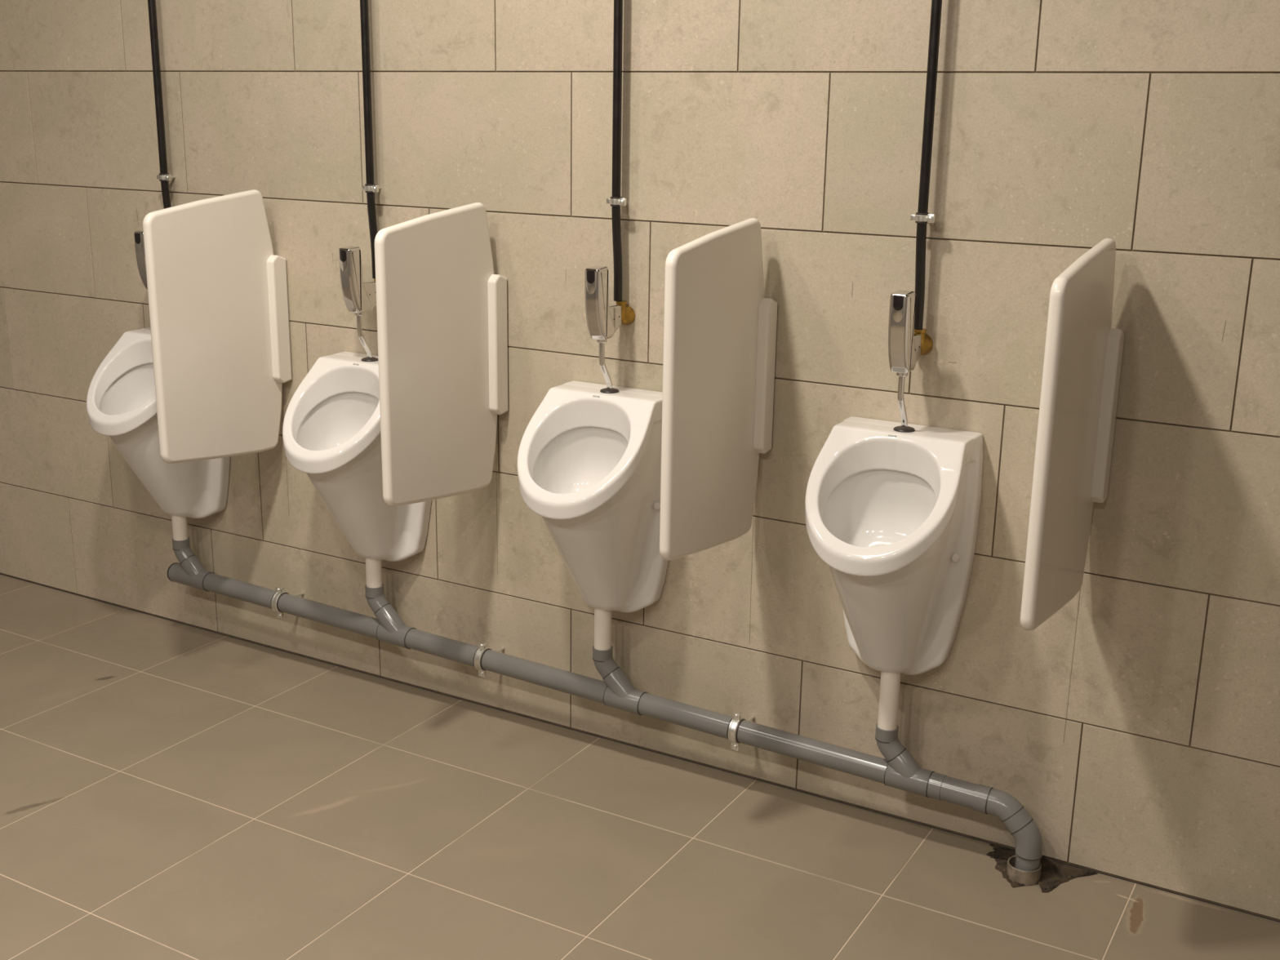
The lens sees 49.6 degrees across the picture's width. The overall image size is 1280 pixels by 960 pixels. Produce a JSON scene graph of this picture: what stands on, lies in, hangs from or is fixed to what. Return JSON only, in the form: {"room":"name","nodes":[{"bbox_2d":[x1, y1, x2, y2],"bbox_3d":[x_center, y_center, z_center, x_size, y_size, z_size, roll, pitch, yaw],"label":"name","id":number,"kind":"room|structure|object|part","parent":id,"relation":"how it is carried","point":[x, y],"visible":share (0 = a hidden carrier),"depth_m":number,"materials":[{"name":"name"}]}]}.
{"room":"public restroom","nodes":[
{"label":"public restroom","id":0,"kind":"room"},
{"bbox_2d":[0,0,1279,921],"bbox_3d":[-0.003,-0.815,2.924,5.350,3.000,0.003,9,17,29],"label":"wall","id":1,"kind":"structure","parent":0,"point":[1137,726],"depth_m":2.90,"materials":[{"name":"beige tile"}]},
{"bbox_2d":[133,230,147,289],"bbox_3d":[-1.258,-0.522,3.660,0.046,0.278,0.145,9,17,29],"label":"valve","id":2,"kind":"object","parent":1,"relation":"attached to","point":[138,235],"visible":0.21,"depth_m":3.58,"materials":[{"name":"silver metal"}]},
{"bbox_2d":[86,327,230,518],"bbox_3d":[-1.306,-0.128,3.697,0.292,0.517,0.301,9,17,29],"label":"urinal","id":3,"kind":"object","parent":1,"relation":"attached to","point":[122,406],"visible":0.62,"depth_m":3.71,"materials":[{"name":"white ceramic"}]},
{"bbox_2d":[171,515,188,540],"bbox_3d":[-1.270,0.122,3.822,0.040,0.084,0.040,9,17,29],"label":"pipe","id":4,"kind":"object","parent":3,"relation":"attached to","point":[180,526],"visible":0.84,"depth_m":3.81,"materials":[{"name":"white plastic"}]},
{"bbox_2d":[147,0,171,208],"bbox_3d":[-1.231,-1.522,3.434,0.023,1.935,0.025,9,17,29],"label":"supply pipe","id":5,"kind":"object","parent":1,"relation":"attached to","point":[151,3],"visible":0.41,"depth_m":3.57,"materials":[{"name":"black plastic"}]},
{"bbox_2d":[156,173,175,181],"bbox_3d":[-1.236,-0.793,3.629,0.048,0.020,0.044,-9,18,-33],"label":"clamp","id":6,"kind":"object","parent":1,"relation":"attached to","point":[162,177],"visible":1,"depth_m":3.62,"materials":[{"name":"metal"}]},
{"bbox_2d":[142,189,292,463],"bbox_3d":[-1.032,-0.370,3.404,0.068,0.663,0.414,9,17,29],"label":"divider","id":7,"kind":"object","parent":1,"relation":"attached to","point":[217,286],"depth_m":3.38,"materials":[{"name":"white plastic"}]},
{"bbox_2d":[282,351,431,561],"bbox_3d":[-0.705,-0.029,3.364,0.292,0.517,0.301,9,17,29],"label":"urinal","id":8,"kind":"object","parent":1,"relation":"attached to","point":[331,426],"visible":0.76,"depth_m":3.37,"materials":[{"name":"white ceramic"}]},
{"bbox_2d":[364,557,382,587],"bbox_3d":[-0.671,0.223,3.490,0.040,0.090,0.040,9,17,29],"label":"pipe","id":9,"kind":"object","parent":8,"relation":"attached to","point":[373,566],"visible":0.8,"depth_m":3.48,"materials":[{"name":"white plastic"}]},
{"bbox_2d":[338,245,376,357],"bbox_3d":[-0.658,-0.423,3.327,0.046,0.278,0.145,9,17,29],"label":"valve","id":10,"kind":"object","parent":1,"relation":"attached to","point":[359,295],"visible":0.84,"depth_m":3.27,"materials":[{"name":"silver metal"}]},
{"bbox_3d":[-0.660,-0.444,3.322,0.031,0.064,0.072,9,17,29],"label":"inlet arm","id":11,"kind":"part","parent":10,"relation":"part of","materials":[{"name":"silver metal"}]},
{"bbox_2d":[360,0,377,278],"bbox_3d":[-0.626,-1.422,3.098,0.023,1.935,0.025,9,17,29],"label":"supply pipe","id":12,"kind":"object","parent":1,"relation":"attached to","point":[364,12],"visible":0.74,"depth_m":3.25,"materials":[{"name":"black plastic"}]},
{"bbox_2d":[361,183,381,192],"bbox_3d":[-0.631,-0.694,3.294,0.048,0.020,0.044,-9,18,-33],"label":"clamp","id":13,"kind":"object","parent":1,"relation":"attached to","point":[367,188],"visible":1,"depth_m":3.28,"materials":[{"name":"metal"}]},
{"bbox_2d":[374,202,508,506],"bbox_3d":[-0.439,-0.272,3.075,0.068,0.663,0.414,9,17,29],"label":"divider","id":14,"kind":"object","parent":1,"relation":"attached to","point":[442,306],"depth_m":3.04,"materials":[{"name":"white plastic"}]},
{"bbox_2d":[516,380,668,612],"bbox_3d":[-0.115,0.068,3.037,0.292,0.517,0.301,9,17,29],"label":"urinal","id":15,"kind":"object","parent":1,"relation":"attached to","point":[588,463],"visible":0.94,"depth_m":3.03,"materials":[{"name":"white ceramic"}]},
{"bbox_2d":[594,608,611,650],"bbox_3d":[-0.085,0.330,3.168,0.040,0.112,0.040,9,17,29],"label":"pipe","id":16,"kind":"object","parent":15,"relation":"attached to","point":[602,619],"visible":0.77,"depth_m":3.15,"materials":[{"name":"white plastic"}]},
{"bbox_2d":[584,266,635,389],"bbox_3d":[-0.067,-0.326,3.000,0.046,0.278,0.145,9,17,29],"label":"valve","id":17,"kind":"object","parent":1,"relation":"attached to","point":[603,319],"visible":1,"depth_m":2.95,"materials":[{"name":"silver metal"}]},
{"bbox_3d":[-0.070,-0.346,2.995,0.031,0.064,0.072,9,17,29],"label":"inlet arm","id":18,"kind":"part","parent":17,"relation":"part of","materials":[{"name":"silver metal"}]},
{"bbox_2d":[606,196,626,206],"bbox_3d":[-0.041,-0.597,2.967,0.048,0.020,0.044,-9,18,-33],"label":"clamp","id":19,"kind":"object","parent":1,"relation":"attached to","point":[613,201],"visible":1,"depth_m":2.95,"materials":[{"name":"metal"}]},
{"bbox_2d":[611,0,622,301],"bbox_3d":[-0.036,-1.325,2.771,0.023,1.935,0.025,9,17,29],"label":"supply pipe","id":20,"kind":"object","parent":1,"relation":"attached to","point":[618,4],"visible":1,"depth_m":2.93,"materials":[{"name":"black plastic"}]},
{"bbox_2d":[659,217,777,560],"bbox_3d":[0.152,-0.175,2.748,0.068,0.663,0.414,9,17,29],"label":"divider","id":21,"kind":"object","parent":1,"relation":"attached to","point":[720,327],"depth_m":2.71,"materials":[{"name":"white plastic"}]},
{"bbox_2d":[804,416,982,675],"bbox_3d":[0.471,0.164,2.712,0.292,0.517,0.301,9,17,29],"label":"urinal","id":22,"kind":"object","parent":1,"relation":"attached to","point":[891,509],"visible":1,"depth_m":2.71,"materials":[{"name":"white ceramic"}]},
{"bbox_2d":[877,671,900,730],"bbox_3d":[0.511,0.441,2.841,0.040,0.139,0.040,9,17,29],"label":"pipe","id":23,"kind":"object","parent":22,"relation":"attached to","point":[890,682],"visible":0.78,"depth_m":2.83,"materials":[{"name":"white plastic"}]},
{"bbox_2d":[888,289,933,426],"bbox_3d":[0.518,-0.230,2.675,0.046,0.278,0.145,9,17,29],"label":"valve","id":24,"kind":"object","parent":1,"relation":"attached to","point":[906,344],"visible":1,"depth_m":2.62,"materials":[{"name":"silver metal"}]},
{"bbox_3d":[0.516,-0.250,2.670,0.031,0.064,0.072,9,17,29],"label":"inlet arm","id":25,"kind":"part","parent":24,"relation":"part of","materials":[{"name":"silver metal"}]},
{"bbox_2d":[910,212,934,223],"bbox_3d":[0.547,-0.500,2.641,0.048,0.020,0.044,-9,18,-33],"label":"clamp","id":26,"kind":"object","parent":1,"relation":"attached to","point":[919,218],"visible":1,"depth_m":2.63,"materials":[{"name":"metal"}]},
{"bbox_2d":[914,0,942,329],"bbox_3d":[0.552,-1.228,2.445,0.023,1.935,0.025,9,17,29],"label":"supply pipe","id":27,"kind":"object","parent":1,"relation":"attached to","point":[936,5],"visible":0.94,"depth_m":2.60,"materials":[{"name":"black plastic"}]},
{"bbox_2d":[1020,238,1124,631],"bbox_3d":[0.752,-0.076,2.415,0.068,0.663,0.414,9,17,29],"label":"divider","id":28,"kind":"object","parent":1,"relation":"attached to","point":[1083,354],"depth_m":2.35,"materials":[{"name":"white plastic"}]},
{"bbox_2d":[0,574,1279,959],"bbox_3d":[-1.278,1.175,1.215,5.350,0.001,5.000,9,17,29],"label":"floor","id":29,"kind":"structure","parent":0,"point":[170,790],"depth_m":2.87,"materials":[{"name":"beige tile"}]},
{"bbox_2d":[986,843,1097,893],"bbox_3d":[0.790,0.786,2.774,0.222,0.008,0.145,9,17,29],"label":"hole","id":30,"kind":"object","parent":29,"relation":"on","point":[1053,873],"visible":0.76,"depth_m":2.78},
{"bbox_2d":[1006,855,1041,885],"bbox_3d":[0.765,0.777,2.760,0.066,0.031,0.066,9,17,29],"label":"socket","id":31,"kind":"object","parent":30,"relation":"on","point":[1026,877],"visible":0.74,"depth_m":2.73,"materials":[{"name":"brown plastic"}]},
{"bbox_2d":[167,537,1043,871],"bbox_3d":[-0.254,0.472,3.301,2.433,0.292,0.064,9,17,29],"label":"drain pipe","id":32,"kind":"object","parent":31,"relation":"in","point":[900,770],"visible":1,"depth_m":3.14,"materials":[{"name":"grey plastic"}]},
{"bbox_2d":[271,586,303,618],"bbox_3d":[-0.941,0.319,3.708,0.025,0.087,0.112,9,17,29],"label":"clamp","id":33,"kind":"object","parent":32,"relation":"attached to","point":[275,597],"visible":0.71,"depth_m":3.67,"materials":[{"name":"metal"}]},
{"bbox_2d":[472,642,504,677],"bbox_3d":[-0.368,0.430,3.394,0.025,0.087,0.112,9,17,29],"label":"clamp","id":34,"kind":"object","parent":32,"relation":"attached to","point":[478,654],"visible":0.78,"depth_m":3.35,"materials":[{"name":"metal"}]},
{"bbox_2d":[726,711,755,751],"bbox_3d":[0.227,0.545,3.069,0.025,0.087,0.112,9,17,29],"label":"clamp","id":35,"kind":"object","parent":32,"relation":"attached to","point":[733,726],"visible":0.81,"depth_m":3.03,"materials":[{"name":"metal"}]}
]}

